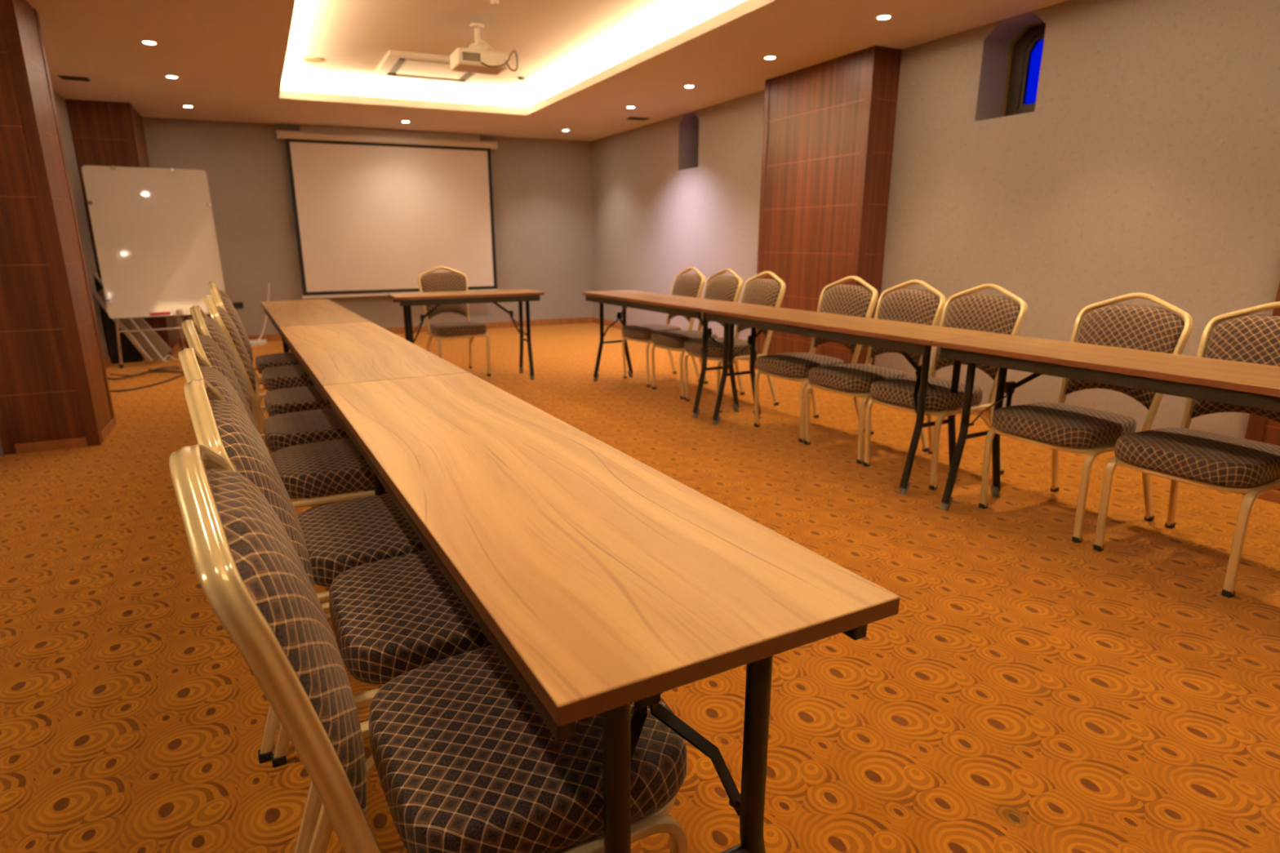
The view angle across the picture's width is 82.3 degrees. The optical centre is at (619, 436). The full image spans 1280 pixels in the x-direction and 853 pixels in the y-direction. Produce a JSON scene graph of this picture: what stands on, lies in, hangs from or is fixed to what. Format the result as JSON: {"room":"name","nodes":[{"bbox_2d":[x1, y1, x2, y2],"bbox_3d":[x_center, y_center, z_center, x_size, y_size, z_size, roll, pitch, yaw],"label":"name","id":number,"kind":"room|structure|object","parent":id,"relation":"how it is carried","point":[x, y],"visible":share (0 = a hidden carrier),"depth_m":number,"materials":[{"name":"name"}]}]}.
{"room":"conference room","nodes":[
{"label":"conference room","id":0,"kind":"room"},
{"bbox_2d":[0,90,109,457],"bbox_3d":[-2.977,-0.909,2.449,0.200,2.878,12.518,-7,17,-25],"label":"wall","id":1,"kind":"structure","parent":0,"point":[60,103],"depth_m":6.93,"materials":[{"name":"beige paint"}]},
{"bbox_2d":[103,354,111,368],"bbox_3d":[-4.489,-0.440,6.101,0.014,0.085,3.230,-7,17,-25],"label":"baseboard","id":2,"kind":"structure","parent":1,"relation":"attached to","point":[108,362],"depth_m":7.18,"materials":[{"name":"brown wood"}]},
{"bbox_2d":[142,116,593,343],"bbox_3d":[-3.040,-2.740,9.232,6.380,2.878,0.200,-7,17,-25],"label":"wall","id":3,"kind":"structure","parent":0,"point":[542,188],"depth_m":9.34,"materials":[{"name":"beige paint"}]},
{"bbox_2d":[231,302,244,308],"bbox_3d":[-4.535,-1.554,8.682,0.130,0.070,0.014,-7,17,-25],"label":"wall socket","id":4,"kind":"object","parent":3,"relation":"attached to","point":[237,304],"visible":0.79,"depth_m":8.68,"materials":[{"name":"black plastic"}]},
{"bbox_2d":[178,316,593,346],"bbox_3d":[-2.752,-1.398,9.612,5.260,0.085,0.014,-7,17,-25],"label":"baseboard","id":5,"kind":"structure","parent":3,"relation":"attached to","point":[269,337],"depth_m":10.12,"materials":[{"name":"brown wood"}]},
{"bbox_2d":[275,124,497,298],"bbox_3d":[-2.762,-2.768,9.152,2.586,1.971,0.161,-7,17,-25],"label":"projection screen","id":6,"kind":"object","parent":3,"relation":"attached to","point":[375,211],"visible":0.91,"depth_m":9.06,"materials":[{"name":"white plastic"}]},
{"bbox_2d":[26,0,1067,141],"bbox_3d":[-0.310,-2.312,3.459,6.180,0.075,12.618,-7,17,-25],"label":"ceiling","id":7,"kind":"structure","parent":0,"point":[228,57],"depth_m":5.48,"materials":[{"name":"paint"}]},
{"bbox_2d":[57,75,90,81],"bbox_3d":[-4.462,-2.929,5.995,0.200,0.011,0.130,-7,17,-25],"label":"ceiling vent","id":8,"kind":"object","parent":7,"relation":"in","point":[64,77],"visible":1,"depth_m":5.98,"materials":[{"name":"black metal"}]},
{"bbox_2d":[140,40,158,44],"bbox_3d":[-3.168,-2.652,4.933,0.106,0.006,0.106,-7,17,-25],"label":"recessed light","id":9,"kind":"object","parent":7,"relation":"in","point":[145,42],"visible":1,"depth_m":4.92,"materials":[{"name":"white plastic"}]},
{"bbox_2d":[164,75,179,78],"bbox_3d":[-3.648,-2.928,5.964,0.106,0.006,0.106,-7,17,-25],"label":"recessed light","id":10,"kind":"object","parent":7,"relation":"in","point":[166,76],"visible":1,"depth_m":5.95,"materials":[{"name":"white plastic"}]},
{"bbox_2d":[182,105,194,107],"bbox_3d":[-4.290,-3.278,7.274,0.106,0.006,0.106,-7,17,-25],"label":"recessed light","id":11,"kind":"object","parent":7,"relation":"in","point":[188,106],"visible":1,"depth_m":7.28,"materials":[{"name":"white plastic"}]},
{"bbox_2d":[280,0,745,107],"bbox_3d":[-0.337,-2.563,3.800,2.985,0.232,8.690,-7,17,-25],"label":"recessed ceiling","id":12,"kind":"structure","parent":7,"relation":"attached to","point":[558,45],"depth_m":5.70,"materials":[{"name":"paint"}]},
{"bbox_2d":[302,57,324,62],"bbox_3d":[-2.667,-3.280,6.382,0.178,0.008,0.178,-7,17,-25],"label":"recessed light","id":13,"kind":"object","parent":12,"relation":"attached to","point":[314,60],"visible":1,"depth_m":6.37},
{"bbox_2d":[373,49,485,84],"bbox_3d":[-1.692,-3.351,6.676,0.940,0.035,0.940,-7,17,-25],"label":"air conditioner","id":14,"kind":"object","parent":12,"relation":"attached to","point":[395,64],"visible":0.79,"depth_m":6.63,"materials":[{"name":"white plastic"}]},
{"bbox_2d":[395,58,466,79],"bbox_3d":[-1.692,-3.351,6.676,0.600,0.025,0.600,-7,17,-25],"label":"grille","id":15,"kind":"object","parent":14,"relation":"attached to","point":[406,66],"depth_m":6.66,"materials":[{"name":"white plastic"}]},
{"bbox_2d":[449,23,518,75],"bbox_3d":[-1.011,-2.871,5.433,0.447,0.320,0.354,-7,17,-25],"label":"projector","id":16,"kind":"object","parent":12,"relation":"hanging from","point":[477,59],"visible":1,"depth_m":5.37,"materials":[{"name":"white plastic"}]},
{"bbox_2d":[462,51,480,61],"bbox_3d":[-1.073,-2.751,5.305,0.130,0.055,0.006,-7,17,-25],"label":"vent grille","id":17,"kind":"object","parent":16,"relation":"attached to","point":[467,55],"depth_m":5.30,"materials":[{"name":"grey plastic"}]},
{"bbox_2d":[489,0,498,5],"bbox_3d":[-0.830,-2.873,4.855,0.060,0.018,0.060,-7,17,-25],"label":"smoke detector","id":18,"kind":"object","parent":12,"relation":"attached to","point":[495,2],"visible":1,"depth_m":4.84,"materials":[{"name":"white plastic"}]},
{"bbox_2d":[517,76,525,79],"bbox_3d":[-0.955,-3.486,7.133,0.080,0.020,0.080,-7,17,-25],"label":"sprinkler head","id":19,"kind":"object","parent":12,"relation":"attached to","point":[518,77],"visible":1,"depth_m":7.11},
{"bbox_2d":[625,106,635,108],"bbox_3d":[0.110,-3.352,7.458,0.106,0.006,0.106,-7,17,-25],"label":"recessed light","id":20,"kind":"object","parent":7,"relation":"in","point":[628,107],"visible":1,"depth_m":7.46,"materials":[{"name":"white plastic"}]},
{"bbox_2d":[626,116,649,120],"bbox_3d":[0.202,-3.541,8.165,0.240,0.011,0.130,-7,17,-25],"label":"ceiling vent","id":21,"kind":"object","parent":7,"relation":"in","point":[629,117],"visible":1,"depth_m":8.14,"materials":[{"name":"black metal"}]},
{"bbox_2d":[683,84,694,87],"bbox_3d":[0.611,-3.083,6.453,0.106,0.006,0.106,-7,17,-25],"label":"recessed light","id":22,"kind":"object","parent":7,"relation":"in","point":[685,86],"visible":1,"depth_m":6.44,"materials":[{"name":"white plastic"}]},
{"bbox_2d":[763,55,777,59],"bbox_3d":[1.116,-2.812,5.438,0.106,0.006,0.106,-7,17,-25],"label":"recessed light","id":23,"kind":"object","parent":7,"relation":"in","point":[767,57],"visible":1,"depth_m":5.43,"materials":[{"name":"white plastic"}]},
{"bbox_2d":[874,13,893,19],"bbox_3d":[1.606,-2.550,4.455,0.106,0.006,0.106,-7,17,-25],"label":"recessed light","id":24,"kind":"object","parent":7,"relation":"in","point":[885,16],"visible":1,"depth_m":4.44,"materials":[{"name":"white plastic"}]},
{"bbox_2d":[0,322,1279,852],"bbox_3d":[-0.026,0.129,4.253,6.980,0.100,13.018,-7,17,-25],"label":"floor","id":25,"kind":"structure","parent":0,"point":[1030,688],"depth_m":2.14,"materials":[{"name":"carpet"}]},
{"bbox_2d":[0,0,115,454],"bbox_3d":[-3.462,-1.182,4.235,0.470,2.478,0.574,-7,17,-25],"label":"wood column","id":26,"kind":"structure","parent":25,"relation":"on","point":[55,392],"depth_m":4.15,"materials":[{"name":"brown wood"}]},
{"bbox_2d":[95,275,144,363],"bbox_3d":[-5.018,-1.180,7.365,0.270,0.860,0.206,-7,17,-25],"label":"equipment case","id":27,"kind":"object","parent":25,"relation":"on","point":[130,353],"visible":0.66,"depth_m":7.32,"materials":[{"name":"black plastic"}]},
{"bbox_2d":[100,284,137,355],"bbox_3d":[-4.974,-1.157,7.279,0.210,0.700,0.007,-7,17,-25],"label":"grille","id":28,"kind":"object","parent":27,"relation":"attached to","point":[128,348],"depth_m":7.31,"materials":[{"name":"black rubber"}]},
{"bbox_2d":[65,98,179,359],"bbox_3d":[-5.161,-2.107,7.698,0.516,2.478,0.916,-7,17,-25],"label":"wood column","id":29,"kind":"structure","parent":25,"relation":"on","point":[104,133],"depth_m":7.09,"materials":[{"name":"brown wood"}]},
{"bbox_2d":[93,292,152,362],"bbox_3d":[-4.864,-1.060,7.167,0.399,0.703,0.040,-7,17,-25],"label":"rail","id":30,"kind":"object","parent":25,"relation":"on","point":[96,296],"visible":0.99,"depth_m":7.18,"materials":[{"name":"metal"}]},
{"bbox_2d":[92,271,164,362],"bbox_3d":[-4.770,-1.148,7.127,0.476,0.893,0.028,-6,16,-21],"label":"leaning pole","id":31,"kind":"object","parent":25,"relation":"on","point":[94,273],"visible":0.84,"depth_m":7.19,"materials":[{"name":"metal"}]},
{"bbox_2d":[97,288,172,360],"bbox_3d":[-4.821,-1.121,7.264,0.573,0.771,0.040,-7,17,-25],"label":"board","id":32,"kind":"object","parent":25,"relation":"on","point":[156,340],"visible":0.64,"depth_m":7.32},
{"bbox_2d":[110,365,179,376],"bbox_3d":[-4.353,-0.604,6.769,0.248,0.030,0.541,8,17,29],"label":"cable","id":33,"kind":"object","parent":25,"relation":"on","point":[161,367],"visible":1,"depth_m":6.80,"materials":[{"name":"black rubber"}]},
{"bbox_2d":[107,370,184,391],"bbox_3d":[-4.198,-0.487,6.389,0.681,0.024,0.940,-7,17,-25],"label":"cable","id":34,"kind":"object","parent":25,"relation":"on","point":[175,371],"visible":0.72,"depth_m":6.46,"materials":[{"name":"black rubber"}]},
{"bbox_2d":[81,164,225,368],"bbox_3d":[-4.563,-1.679,7.287,0.997,1.860,0.881,-10,18,-32],"label":"whiteboard","id":35,"kind":"object","parent":25,"relation":"on","point":[153,228],"visible":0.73,"depth_m":6.97,"materials":[{"name":"plastic"}]},
{"bbox_2d":[149,311,170,315],"bbox_3d":[-4.404,-1.172,7.017,0.170,0.031,0.040,-10,18,-32],"label":"eraser","id":36,"kind":"object","parent":35,"relation":"on","point":[163,313],"visible":1,"depth_m":7.00,"materials":[{"name":"red plastic"}]},
{"bbox_2d":[122,312,209,318],"bbox_3d":[-4.332,-1.167,7.069,0.785,0.018,0.055,-10,18,-32],"label":"tray","id":37,"kind":"object","parent":35,"relation":"on","point":[130,315],"depth_m":6.96,"materials":[{"name":"metal"}]},
{"bbox_2d":[176,309,183,314],"bbox_3d":[-4.266,-1.206,7.101,0.060,0.055,0.063,-7,17,-25],"label":"pot","id":38,"kind":"object","parent":35,"relation":"on","point":[178,311],"visible":1,"depth_m":7.08,"materials":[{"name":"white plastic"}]},
{"bbox_2d":[164,354,178,363],"bbox_3d":[-4.347,-0.808,7.478,0.537,0.077,0.092,-9,17,-28],"label":"cable","id":39,"kind":"object","parent":25,"relation":"on","point":[171,357],"visible":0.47,"depth_m":7.39,"materials":[{"name":"white plastic"}]},
{"bbox_2d":[179,314,210,348],"bbox_3d":[-4.430,-1.101,7.832,0.400,0.461,0.340,-7,17,-25],"label":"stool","id":40,"kind":"object","parent":25,"relation":"on","point":[184,317],"visible":0.15,"depth_m":7.60,"materials":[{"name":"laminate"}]},
{"bbox_2d":[208,280,299,391],"bbox_3d":[-2.185,-0.512,4.658,0.634,0.950,0.460,-8,17,-27],"label":"banquet chair","id":41,"kind":"object","parent":25,"relation":"on","point":[263,362],"visible":0.15,"depth_m":4.52,"materials":[{"name":"fabric"}]},
{"bbox_2d":[248,339,266,346],"bbox_3d":[-4.285,-1.096,8.622,0.221,0.035,0.380,-7,16,-22],"label":"adapter","id":42,"kind":"object","parent":25,"relation":"on","point":[254,342],"visible":0.64,"depth_m":8.60,"materials":[{"name":"white plastic"}]},
{"bbox_2d":[256,283,270,341],"bbox_3d":[-4.177,-1.456,8.601,0.228,0.666,0.084,-2,15,-8],"label":"cable","id":43,"kind":"object","parent":42,"relation":"on","point":[268,284],"visible":0.84,"depth_m":8.64,"materials":[{"name":"plastic"}]},
{"bbox_2d":[208,285,310,417],"bbox_3d":[-1.910,-0.383,4.176,0.634,0.950,0.460,-8,17,-26],"label":"banquet chair","id":44,"kind":"object","parent":25,"relation":"on","point":[291,375],"visible":0.38,"depth_m":4.00,"materials":[{"name":"fabric"}]},
{"bbox_2d":[203,294,330,448],"bbox_3d":[-1.580,-0.212,3.534,0.634,0.950,0.460,-8,17,-28],"label":"banquet chair","id":45,"kind":"object","parent":25,"relation":"on","point":[301,398],"visible":0.5,"depth_m":3.35,"materials":[{"name":"fabric"}]},
{"bbox_2d":[181,319,374,516],"bbox_3d":[-1.061,0.063,2.506,0.634,0.950,0.460,-8,17,-27],"label":"banquet chair","id":46,"kind":"object","parent":25,"relation":"on","point":[332,467],"visible":0.38,"depth_m":2.37,"materials":[{"name":"fabric"}]},
{"bbox_2d":[190,305,374,492],"bbox_3d":[-1.324,-0.069,3.001,0.634,0.950,0.460,-8,17,-26],"label":"banquet chair","id":47,"kind":"object","parent":25,"relation":"on","point":[299,428],"visible":0.28,"depth_m":2.85,"materials":[{"name":"fabric"}]},
{"bbox_2d":[177,347,426,763],"bbox_3d":[-0.709,0.222,1.908,0.634,0.950,0.460,-8,17,-27],"label":"banquet chair","id":48,"kind":"object","parent":25,"relation":"on","point":[340,537],"visible":0.26,"depth_m":1.79,"materials":[{"name":"fabric"}]},
{"bbox_2d":[260,298,370,376],"bbox_3d":[-2.005,-0.450,4.809,0.465,0.750,1.826,-8,17,-27],"label":"folding table","id":49,"kind":"object","parent":25,"relation":"on","point":[325,311],"visible":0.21,"depth_m":4.52,"materials":[{"name":"laminate"}]},
{"bbox_2d":[183,377,491,852],"bbox_3d":[-0.470,0.324,1.527,0.634,0.950,0.460,-8,17,-26],"label":"banquet chair","id":50,"kind":"object","parent":25,"relation":"on","point":[391,618],"visible":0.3,"depth_m":1.38,"materials":[{"name":"fabric"}]},
{"bbox_2d":[279,321,467,491],"bbox_3d":[-1.143,-0.033,3.247,0.465,0.750,1.826,-8,17,-27],"label":"folding table","id":51,"kind":"object","parent":25,"relation":"on","point":[333,353],"visible":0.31,"depth_m":2.86,"materials":[{"name":"brown wood"}]},
{"bbox_2d":[168,444,687,852],"bbox_3d":[-0.240,0.434,1.113,0.634,0.950,0.460,-8,17,-27],"label":"banquet chair","id":52,"kind":"object","parent":25,"relation":"on","point":[464,761],"visible":0.8,"depth_m":0.96,"materials":[{"name":"fabric"}]},
{"bbox_2d":[417,266,490,376],"bbox_3d":[-1.481,-1.024,6.542,0.460,0.950,0.634,-9,17,-28],"label":"banquet chair","id":53,"kind":"object","parent":25,"relation":"on","point":[451,281],"visible":0.88,"depth_m":6.58,"materials":[{"name":"fabric"}]},
{"bbox_2d":[387,288,544,379],"bbox_3d":[-1.288,-0.845,6.259,1.220,0.750,0.465,-7,16,-23],"label":"folding table","id":54,"kind":"object","parent":25,"relation":"on","point":[406,300],"visible":0.8,"depth_m":6.08,"materials":[{"name":"laminate"}]},
{"bbox_2d":[322,372,899,852],"bbox_3d":[-0.282,0.384,1.685,0.465,0.750,1.826,-8,17,-27],"label":"folding table","id":55,"kind":"object","parent":25,"relation":"on","point":[602,581],"visible":0.85,"depth_m":1.02,"materials":[{"name":"brown wood"}]},
{"bbox_2d":[621,266,705,386],"bbox_3d":[0.353,-0.946,6.213,0.634,0.950,0.460,-8,17,-25],"label":"banquet chair","id":56,"kind":"object","parent":25,"relation":"on","point":[685,283],"visible":0.82,"depth_m":6.12,"materials":[{"name":"fabric"}]},
{"bbox_2d":[582,289,757,417],"bbox_3d":[0.305,-0.690,5.649,0.465,0.750,1.771,-8,17,-27],"label":"folding table","id":57,"kind":"object","parent":25,"relation":"on","point":[685,306],"visible":0.89,"depth_m":5.20,"materials":[{"name":"laminate"}]},
{"bbox_2d":[651,268,742,399],"bbox_3d":[0.588,-0.824,5.755,0.634,0.950,0.460,-8,17,-26],"label":"banquet chair","id":58,"kind":"object","parent":25,"relation":"on","point":[718,286],"visible":0.59,"depth_m":5.66,"materials":[{"name":"fabric"}]},
{"bbox_2d":[684,271,786,413],"bbox_3d":[0.814,-0.705,5.312,0.634,0.950,0.460,-8,17,-25],"label":"banquet chair","id":59,"kind":"object","parent":25,"relation":"on","point":[757,291],"visible":0.76,"depth_m":5.22,"materials":[{"name":"beige metal"}]},
{"bbox_2d":[754,275,878,442],"bbox_3d":[1.198,-0.504,4.559,0.634,0.950,0.460,-8,17,-27],"label":"banquet chair","id":60,"kind":"object","parent":25,"relation":"on","point":[837,297],"visible":0.7,"depth_m":4.48,"materials":[{"name":"beige metal"}]},
{"bbox_2d":[755,45,901,369],"bbox_3d":[1.629,-1.698,6.042,0.261,2.478,1.272,-7,17,-25],"label":"wood column","id":61,"kind":"structure","parent":25,"relation":"on","point":[828,126],"depth_m":5.72,"materials":[{"name":"brown wood"}]},
{"bbox_2d":[700,305,999,495],"bbox_3d":[1.141,-0.285,4.134,0.465,0.750,1.771,-8,17,-27],"label":"folding table","id":62,"kind":"object","parent":25,"relation":"on","point":[904,338],"visible":0.85,"depth_m":3.66,"materials":[{"name":"laminate"}]},
{"bbox_2d":[804,280,946,463],"bbox_3d":[1.416,-0.391,4.133,0.634,0.950,0.460,-8,17,-25],"label":"banquet chair","id":63,"kind":"object","parent":25,"relation":"on","point":[897,304],"visible":0.73,"depth_m":4.05,"materials":[{"name":"beige metal"}]},
{"bbox_2d":[862,284,1027,490],"bbox_3d":[1.628,-0.280,3.719,0.634,0.950,0.460,-8,17,-26],"label":"banquet chair","id":64,"kind":"object","parent":25,"relation":"on","point":[966,310],"visible":0.76,"depth_m":3.64,"materials":[{"name":"beige metal"}]},
{"bbox_2d":[978,293,1193,542],"bbox_3d":[1.944,-0.114,3.098,0.634,0.950,0.460,-8,17,-25],"label":"banquet chair","id":65,"kind":"object","parent":25,"relation":"on","point":[1057,426],"visible":0.82,"depth_m":3.02,"materials":[{"name":"fabric"}]},
{"bbox_2d":[932,333,1279,511],"bbox_3d":[1.977,0.119,2.619,0.465,0.750,1.771,-8,17,-27],"label":"folding table","id":66,"kind":"object","parent":25,"relation":"on","point":[1246,384],"visible":0.88,"depth_m":2.68,"materials":[{"name":"laminate"}]},
{"bbox_2d":[1093,301,1279,598],"bbox_3d":[2.172,0.005,2.653,0.634,0.950,0.460,-8,17,-26],"label":"banquet chair","id":67,"kind":"object","parent":25,"relation":"on","point":[1184,455],"visible":0.91,"depth_m":2.63,"materials":[{"name":"fabric"}]},
{"bbox_2d":[1242,281,1279,504],"bbox_3d":[3.311,-0.796,2.665,0.261,2.478,1.290,-7,17,-25],"label":"wood column","id":68,"kind":"structure","parent":25,"relation":"on","point":[1259,428],"depth_m":3.35,"materials":[{"name":"brown wood"}]},
{"bbox_2d":[591,0,1279,438],"bbox_3d":[2.432,-1.500,5.099,0.340,2.578,12.718,-7,17,-25],"label":"wall","id":69,"kind":"structure","parent":0,"point":[1146,159],"depth_m":4.35,"materials":[{"name":"beige paint"}]},
{"bbox_2d":[592,316,750,359],"bbox_3d":[0.546,-1.206,8.831,0.014,0.085,4.294,-7,17,-25],"label":"baseboard","id":70,"kind":"structure","parent":69,"relation":"attached to","point":[596,320],"depth_m":10.20,"materials":[{"name":"brown wood"}]},
{"bbox_2d":[1001,21,1045,116],"bbox_3d":[2.656,-2.314,4.638,0.050,0.568,0.420,-7,17,-25],"label":"window","id":71,"kind":"structure","parent":69,"relation":"in","point":[1026,51],"depth_m":4.72,"materials":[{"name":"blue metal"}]},
{"bbox_2d":[955,403,1109,445],"bbox_3d":[2.591,-0.108,4.724,0.014,0.085,2.600,-7,17,-25],"label":"baseboard","id":72,"kind":"structure","parent":69,"relation":"attached to","point":[985,413],"depth_m":4.97,"materials":[{"name":"brown wood"}]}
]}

